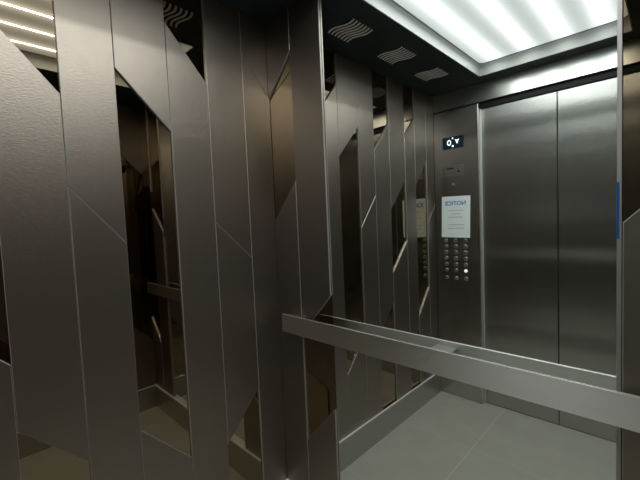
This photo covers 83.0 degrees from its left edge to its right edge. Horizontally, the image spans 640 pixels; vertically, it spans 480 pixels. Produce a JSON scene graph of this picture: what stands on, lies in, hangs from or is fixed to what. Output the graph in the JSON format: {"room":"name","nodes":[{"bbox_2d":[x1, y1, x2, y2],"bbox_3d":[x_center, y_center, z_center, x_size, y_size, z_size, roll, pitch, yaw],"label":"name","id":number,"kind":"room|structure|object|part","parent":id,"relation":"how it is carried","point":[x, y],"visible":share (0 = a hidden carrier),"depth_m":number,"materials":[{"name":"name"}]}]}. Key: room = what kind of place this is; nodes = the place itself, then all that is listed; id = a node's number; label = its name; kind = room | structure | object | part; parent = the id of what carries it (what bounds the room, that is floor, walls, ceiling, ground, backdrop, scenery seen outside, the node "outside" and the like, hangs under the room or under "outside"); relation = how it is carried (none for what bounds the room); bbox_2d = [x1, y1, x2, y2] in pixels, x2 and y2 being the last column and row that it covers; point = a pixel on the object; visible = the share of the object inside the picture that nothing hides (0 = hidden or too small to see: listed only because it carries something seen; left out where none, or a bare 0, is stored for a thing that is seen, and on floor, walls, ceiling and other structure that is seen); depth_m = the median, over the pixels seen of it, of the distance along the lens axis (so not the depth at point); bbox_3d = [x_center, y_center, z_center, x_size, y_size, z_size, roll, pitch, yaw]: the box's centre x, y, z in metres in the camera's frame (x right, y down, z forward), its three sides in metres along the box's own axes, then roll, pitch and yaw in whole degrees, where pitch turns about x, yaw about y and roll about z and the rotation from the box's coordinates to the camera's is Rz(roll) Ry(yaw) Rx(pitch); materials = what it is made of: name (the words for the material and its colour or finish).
{"room":"elevator interior","nodes":[
{"label":"elevator interior","id":0,"kind":"room"},
{"bbox_2d":[0,0,286,479],"bbox_3d":[-0.777,0.143,1.096,0.060,2.400,1.716,1,4,44],"label":"wall","id":1,"kind":"structure","parent":0,"point":[140,339],"depth_m":1.22,"materials":[{"name":"black"}]},
{"bbox_3d":[-0.897,0.675,0.943,0.008,1.042,0.184,1,4,44],"label":"laminate panel","id":2,"kind":"part","parent":1,"relation":"part of","materials":[{"name":"black laminate"}]},
{"bbox_3d":[-0.802,0.041,1.032,0.008,1.313,0.162,1,4,44],"label":"laminate panel","id":3,"kind":"part","parent":1,"relation":"part of","materials":[{"name":"black"}]},
{"bbox_3d":[-0.713,-0.447,1.118,0.008,0.929,0.151,1,4,44],"label":"laminate panel","id":4,"kind":"part","parent":1,"relation":"part of","materials":[{"name":"black"}]},
{"bbox_3d":[-0.672,0.503,1.171,0.008,1.341,0.151,1,4,44],"label":"laminate panel","id":5,"kind":"part","parent":1,"relation":"part of","materials":[{"name":"black laminate"}]},
{"bbox_3d":[-0.608,-0.652,1.224,0.008,0.540,0.172,1,4,44],"label":"laminate panel","id":6,"kind":"part","parent":1,"relation":"part of","materials":[{"name":"black"}]},
{"bbox_3d":[-0.541,0.901,1.310,0.008,0.520,0.172,1,4,44],"label":"laminate panel","id":7,"kind":"part","parent":1,"relation":"part of","materials":[{"name":"black laminate"}]},
{"bbox_3d":[-0.458,0.187,1.387,0.008,1.929,0.152,1,4,44],"label":"laminate panel","id":8,"kind":"part","parent":1,"relation":"part of","materials":[{"name":"black laminate"}]},
{"bbox_3d":[-0.373,-0.432,1.466,0.008,1.028,0.163,1,4,44],"label":"laminate panel","id":9,"kind":"part","parent":1,"relation":"part of","materials":[{"name":"black"}]},
{"bbox_3d":[-0.339,0.376,1.511,0.008,0.905,0.163,1,4,44],"label":"laminate panel","id":10,"kind":"part","parent":1,"relation":"part of","materials":[{"name":"black laminate"}]},
{"bbox_3d":[-0.282,-0.789,1.556,0.008,0.333,0.138,1,4,44],"label":"laminate panel","id":11,"kind":"part","parent":1,"relation":"part of","materials":[{"name":"black"}]},
{"bbox_3d":[-0.241,0.171,1.609,0.008,1.918,0.138,1,4,44],"label":"laminate panel","id":12,"kind":"part","parent":1,"relation":"part of","materials":[{"name":"black laminate"}]},
{"bbox_2d":[217,0,295,21],"bbox_3d":[-0.272,-0.971,0.466,1.645,0.150,1.756,1,4,44],"label":"ceiling","id":13,"kind":"structure","parent":0,"point":[263,10],"depth_m":1.48,"materials":[{"name":"grey"}]},
{"bbox_2d":[265,0,639,479],"bbox_3d":[0.367,0.092,1.134,1.645,2.400,0.059,1,4,44],"label":"wall","id":14,"kind":"structure","parent":0,"point":[293,34],"depth_m":1.48,"materials":[{"name":"black"}]},
{"bbox_3d":[-0.178,-0.791,1.545,0.153,0.336,0.008,1,4,44],"label":"laminate panel","id":15,"kind":"part","parent":14,"relation":"part of","materials":[{"name":"black"}]},
{"bbox_3d":[-0.126,0.436,1.613,0.153,1.380,0.008,1,4,44],"label":"laminate panel","id":16,"kind":"part","parent":14,"relation":"part of","materials":[{"name":"black laminate"}]},
{"bbox_3d":[-0.039,-0.278,1.460,0.171,1.362,0.008,1,4,44],"label":"laminate panel","id":17,"kind":"part","parent":14,"relation":"part of","materials":[{"name":"black"}]},
{"bbox_3d":[0.011,0.901,1.525,0.171,0.448,0.008,1,4,44],"label":"laminate panel","id":18,"kind":"part","parent":14,"relation":"part of","materials":[{"name":"black laminate"}]},
{"bbox_2d":[282,313,639,432],"bbox_3d":[0.347,0.365,1.116,1.385,0.077,0.050,1,4,44],"label":"handrail","id":19,"kind":"object","parent":14,"relation":"attached to","point":[604,405],"visible":1,"depth_m":0.97,"materials":[{"name":"metal"}]},
{"bbox_2d":[320,0,616,479],"bbox_3d":[0.356,0.088,1.120,0.872,2.087,0.006,1,4,44],"label":"wall mirror","id":20,"kind":"object","parent":14,"relation":"attached to","point":[471,145],"visible":1,"depth_m":1.03,"materials":[{"name":"silver mirror"}]},
{"bbox_2d":[616,0,622,479],"bbox_3d":[0.670,0.091,0.810,0.009,2.087,0.009,1,4,44],"label":"trim","id":21,"kind":"structure","parent":14,"relation":"attached to","point":[619,2],"depth_m":0.80,"materials":[{"name":"grey metal"}]},
{"bbox_3d":[0.744,0.465,0.767,0.160,1.342,0.008,1,4,44],"label":"laminate panel","id":22,"kind":"part","parent":14,"relation":"part of","materials":[{"name":"black laminate"}]}
]}

